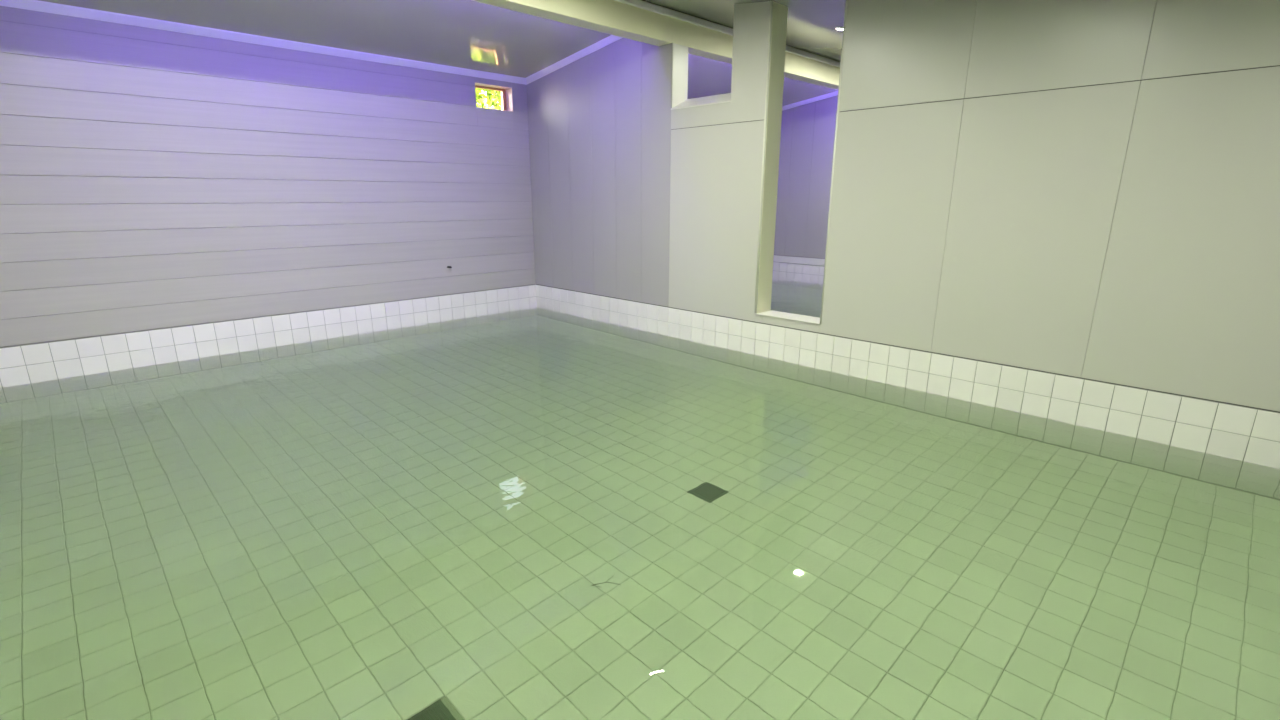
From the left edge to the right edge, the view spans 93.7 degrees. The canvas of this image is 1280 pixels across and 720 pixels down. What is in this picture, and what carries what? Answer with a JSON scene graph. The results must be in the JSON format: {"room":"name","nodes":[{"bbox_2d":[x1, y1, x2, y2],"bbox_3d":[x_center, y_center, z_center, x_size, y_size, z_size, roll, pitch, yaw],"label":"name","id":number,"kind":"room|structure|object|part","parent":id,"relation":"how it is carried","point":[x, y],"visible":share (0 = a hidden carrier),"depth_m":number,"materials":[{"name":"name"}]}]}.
{"room":"indoor swimming pool","nodes":[
{"label":"indoor swimming pool","id":0,"kind":"room"},
{"bbox_2d":[0,6,536,387],"bbox_3d":[-1.628,-1.939,7.138,10.012,3.956,0.165,-14,21,-43],"label":"wall","id":1,"kind":"structure","parent":0,"point":[166,196],"depth_m":5.20,"materials":[{"name":"white paint"}]},
{"bbox_2d":[0,0,526,84],"bbox_3d":[-3.171,-2.756,5.207,5.224,0.063,0.041,-14,21,-43],"label":"trim","id":2,"kind":"structure","parent":1,"relation":"attached to","point":[35,5],"depth_m":5.00,"materials":[{"name":"paint"}]},
{"bbox_2d":[475,82,512,111],"bbox_3d":[-1.694,-2.968,6.804,0.477,0.259,0.176,-14,21,-43],"label":"window","id":3,"kind":"structure","parent":1,"relation":"in","point":[506,92],"depth_m":6.91,"materials":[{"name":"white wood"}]},
{"bbox_3d":[-1.741,-3.091,6.820,0.393,0.022,0.041,-14,21,-43],"label":"frame","id":4,"kind":"part","parent":3,"relation":"part of","materials":[{"name":"brown wood"}]},
{"bbox_3d":[-1.587,-3.020,6.996,0.038,0.251,0.041,-14,21,-43],"label":"frame","id":5,"kind":"part","parent":3,"relation":"part of","materials":[{"name":"brown wood"}]},
{"bbox_2d":[39,0,837,105],"bbox_3d":[-0.870,-3.193,5.999,10.012,0.414,2.286,-14,21,-43],"label":"ceiling","id":6,"kind":"structure","parent":0,"point":[468,34],"depth_m":5.27,"materials":[{"name":"paint"}]},
{"bbox_2d":[642,0,845,61],"bbox_3d":[2.255,-2.092,3.002,10.012,0.968,6.392,-14,21,-43],"label":"ceiling","id":7,"kind":"structure","parent":0,"point":[811,24],"depth_m":5.24,"materials":[{"name":"white paint"}]},
{"bbox_2d":[772,95,837,283],"bbox_3d":[4.890,-2.049,7.544,0.180,3.956,8.661,-14,21,-43],"label":"wall","id":8,"kind":"structure","parent":0,"point":[807,130],"depth_m":9.64,"materials":[{"name":"white paint"}]},
{"bbox_3d":[2.304,-2.984,9.918,0.015,2.455,0.380,-14,21,-43],"label":"panel","id":9,"kind":"part","parent":8,"relation":"part of","materials":[{"name":"white paint"}]},
{"bbox_3d":[2.572,-2.938,9.649,0.015,2.506,0.380,-14,21,-43],"label":"panel","id":10,"kind":"part","parent":8,"relation":"part of","materials":[{"name":"white paint"}]},
{"bbox_2d":[782,91,837,110],"bbox_3d":[2.627,-4.005,9.260,0.041,0.349,2.122,-14,21,-43],"label":"trim","id":11,"kind":"structure","parent":8,"relation":"attached to","point":[835,93],"depth_m":9.25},
{"bbox_3d":[2.840,-2.891,9.379,0.015,2.558,0.380,-14,21,-43],"label":"panel","id":12,"kind":"part","parent":8,"relation":"part of","materials":[{"name":"paint"}]},
{"bbox_2d":[527,0,1279,468],"bbox_3d":[1.695,-1.226,4.514,0.235,3.956,8.661,-14,21,-43],"label":"wall","id":13,"kind":"structure","parent":0,"point":[1067,211],"depth_m":3.87,"materials":[{"name":"white paint"}]},
{"bbox_3d":[-1.185,-2.137,7.150,0.010,2.504,0.380,-14,21,-43],"label":"panel","id":14,"kind":"part","parent":13,"relation":"part of","materials":[{"name":"white paint"}]},
{"bbox_3d":[-0.918,-2.091,6.880,0.010,2.555,0.380,-14,21,-43],"label":"panel","id":15,"kind":"part","parent":13,"relation":"part of","materials":[{"name":"white paint"}]},
{"bbox_2d":[525,35,622,83],"bbox_3d":[-0.594,-3.176,6.206,0.041,0.349,2.122,-14,21,-43],"label":"trim","id":16,"kind":"structure","parent":13,"relation":"attached to","point":[610,39],"depth_m":6.31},
{"bbox_3d":[-0.650,-2.044,6.610,0.010,2.607,0.380,-14,21,-43],"label":"panel","id":17,"kind":"part","parent":13,"relation":"part of","materials":[{"name":"white paint"}]},
{"bbox_3d":[-0.382,-1.998,6.341,0.010,2.658,0.380,-14,21,-43],"label":"panel","id":18,"kind":"part","parent":13,"relation":"part of","materials":[{"name":"white paint"}]},
{"bbox_3d":[-0.115,-1.951,6.071,0.010,2.710,0.380,-14,21,-43],"label":"panel","id":19,"kind":"part","parent":13,"relation":"part of","materials":[{"name":"white paint"}]},
{"bbox_2d":[472,0,840,89],"bbox_3d":[-0.016,-2.944,5.166,9.875,0.300,0.205,-14,21,-43],"label":"beam","id":20,"kind":"structure","parent":13,"relation":"attached to","point":[637,20],"depth_m":5.25,"materials":[{"name":"paint"}]},
{"bbox_3d":[0.044,-3.003,5.086,9.739,0.055,0.031,-14,21,-43],"label":"moulding","id":21,"kind":"part","parent":20,"relation":"part of","materials":[{"name":"beige paint"}]},
{"bbox_3d":[0.155,-1.893,5.803,0.010,2.739,0.386,-14,21,-43],"label":"panel","id":22,"kind":"part","parent":13,"relation":"part of","materials":[{"name":"white paint"}]},
{"bbox_3d":[0.605,-2.321,5.366,0.229,0.115,0.681,-14,21,-43],"label":"sill","id":23,"kind":"part","parent":13,"relation":"part of","materials":[{"name":"beige paint"}]},
{"bbox_3d":[0.658,-1.242,5.449,0.010,1.668,1.046,-14,21,-43],"label":"panel","id":24,"kind":"part","parent":13,"relation":"part of","materials":[{"name":"white paint"}]},
{"bbox_3d":[0.658,-2.500,5.107,0.010,0.930,1.048,-14,21,-43],"label":"panel","id":25,"kind":"part","parent":13,"relation":"part of","materials":[{"name":"beige paint"}]},
{"bbox_3d":[1.022,-1.597,4.976,0.025,2.458,0.025,-14,21,-43],"label":"corner trim","id":26,"kind":"part","parent":13,"relation":"part of","materials":[{"name":"beige paint"}]},
{"bbox_3d":[1.316,-0.368,5.147,0.235,0.011,0.615,-14,21,-43],"label":"sill","id":27,"kind":"part","parent":13,"relation":"part of","materials":[{"name":"white tile"}]},
{"bbox_3d":[1.242,-0.313,5.086,0.010,0.066,0.618,-14,21,-43],"label":"panel","id":28,"kind":"part","parent":13,"relation":"part of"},
{"bbox_3d":[1.468,-1.437,4.549,0.025,2.375,0.025,-14,21,-43],"label":"corner trim","id":29,"kind":"part","parent":13,"relation":"part of","materials":[{"name":"white paint"}]},
{"bbox_3d":[1.766,-0.946,4.361,0.010,1.668,0.878,-14,21,-43],"label":"panel","id":30,"kind":"part","parent":13,"relation":"part of","materials":[{"name":"white paint"}]},
{"bbox_3d":[1.766,-2.162,4.030,0.010,0.842,0.878,-14,21,-43],"label":"panel","id":31,"kind":"part","parent":13,"relation":"part of","materials":[{"name":"beige paint"}]},
{"bbox_3d":[2.385,-0.781,3.753,0.010,1.668,0.885,-14,21,-43],"label":"panel","id":32,"kind":"part","parent":13,"relation":"part of","materials":[{"name":"white paint"}]},
{"bbox_3d":[2.385,-1.939,3.438,0.010,0.723,0.885,-14,21,-43],"label":"panel","id":33,"kind":"part","parent":13,"relation":"part of","materials":[{"name":"beige paint"}]},
{"bbox_3d":[3.007,-0.615,3.143,0.010,1.668,0.885,-14,21,-43],"label":"panel","id":34,"kind":"part","parent":13,"relation":"part of","materials":[{"name":"white paint"}]},
{"bbox_3d":[3.007,-1.716,2.844,0.010,0.603,0.885,-14,21,-43],"label":"panel","id":35,"kind":"part","parent":13,"relation":"part of","materials":[{"name":"beige paint"}]},
{"bbox_3d":[0.896,0.588,5.164,10.012,0.168,7.325,-14,21,-43],"label":"floor","id":36,"kind":"structure","parent":0,"visible":0},
{"bbox_2d":[0,308,1279,719],"bbox_3d":[-0.666,0.712,3.509,5.228,0.486,7.194,-14,21,-43],"label":"pool water","id":37,"kind":"object","parent":36,"relation":"on","point":[532,513],"visible":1,"depth_m":2.40,"materials":[{"name":"green liquid"}]},
{"bbox_2d":[771,279,822,317],"bbox_3d":[2.885,-0.203,6.876,4.300,0.486,7.194,-14,21,-43],"label":"pool water","id":38,"kind":"object","parent":36,"relation":"on","point":[801,298],"visible":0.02,"depth_m":8.44,"materials":[{"name":"liquid"}]},
{"label":"outside","id":39,"kind":"structure","parent":0,"visible":0},
{"bbox_3d":[-6.092,-1.510,12.063,24.552,0.136,12.481,-14,21,-43],"label":"ground","id":40,"kind":"structure","parent":39,"visible":0},
{"bbox_2d":[475,88,501,109],"bbox_3d":[-2.422,-2.705,9.365,1.528,3.584,1.511,-14,21,-43],"label":"shrub","id":41,"kind":"object","parent":40,"relation":"on","point":[491,100],"visible":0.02,"depth_m":8.80,"materials":[{"name":"green plant"}]}
]}

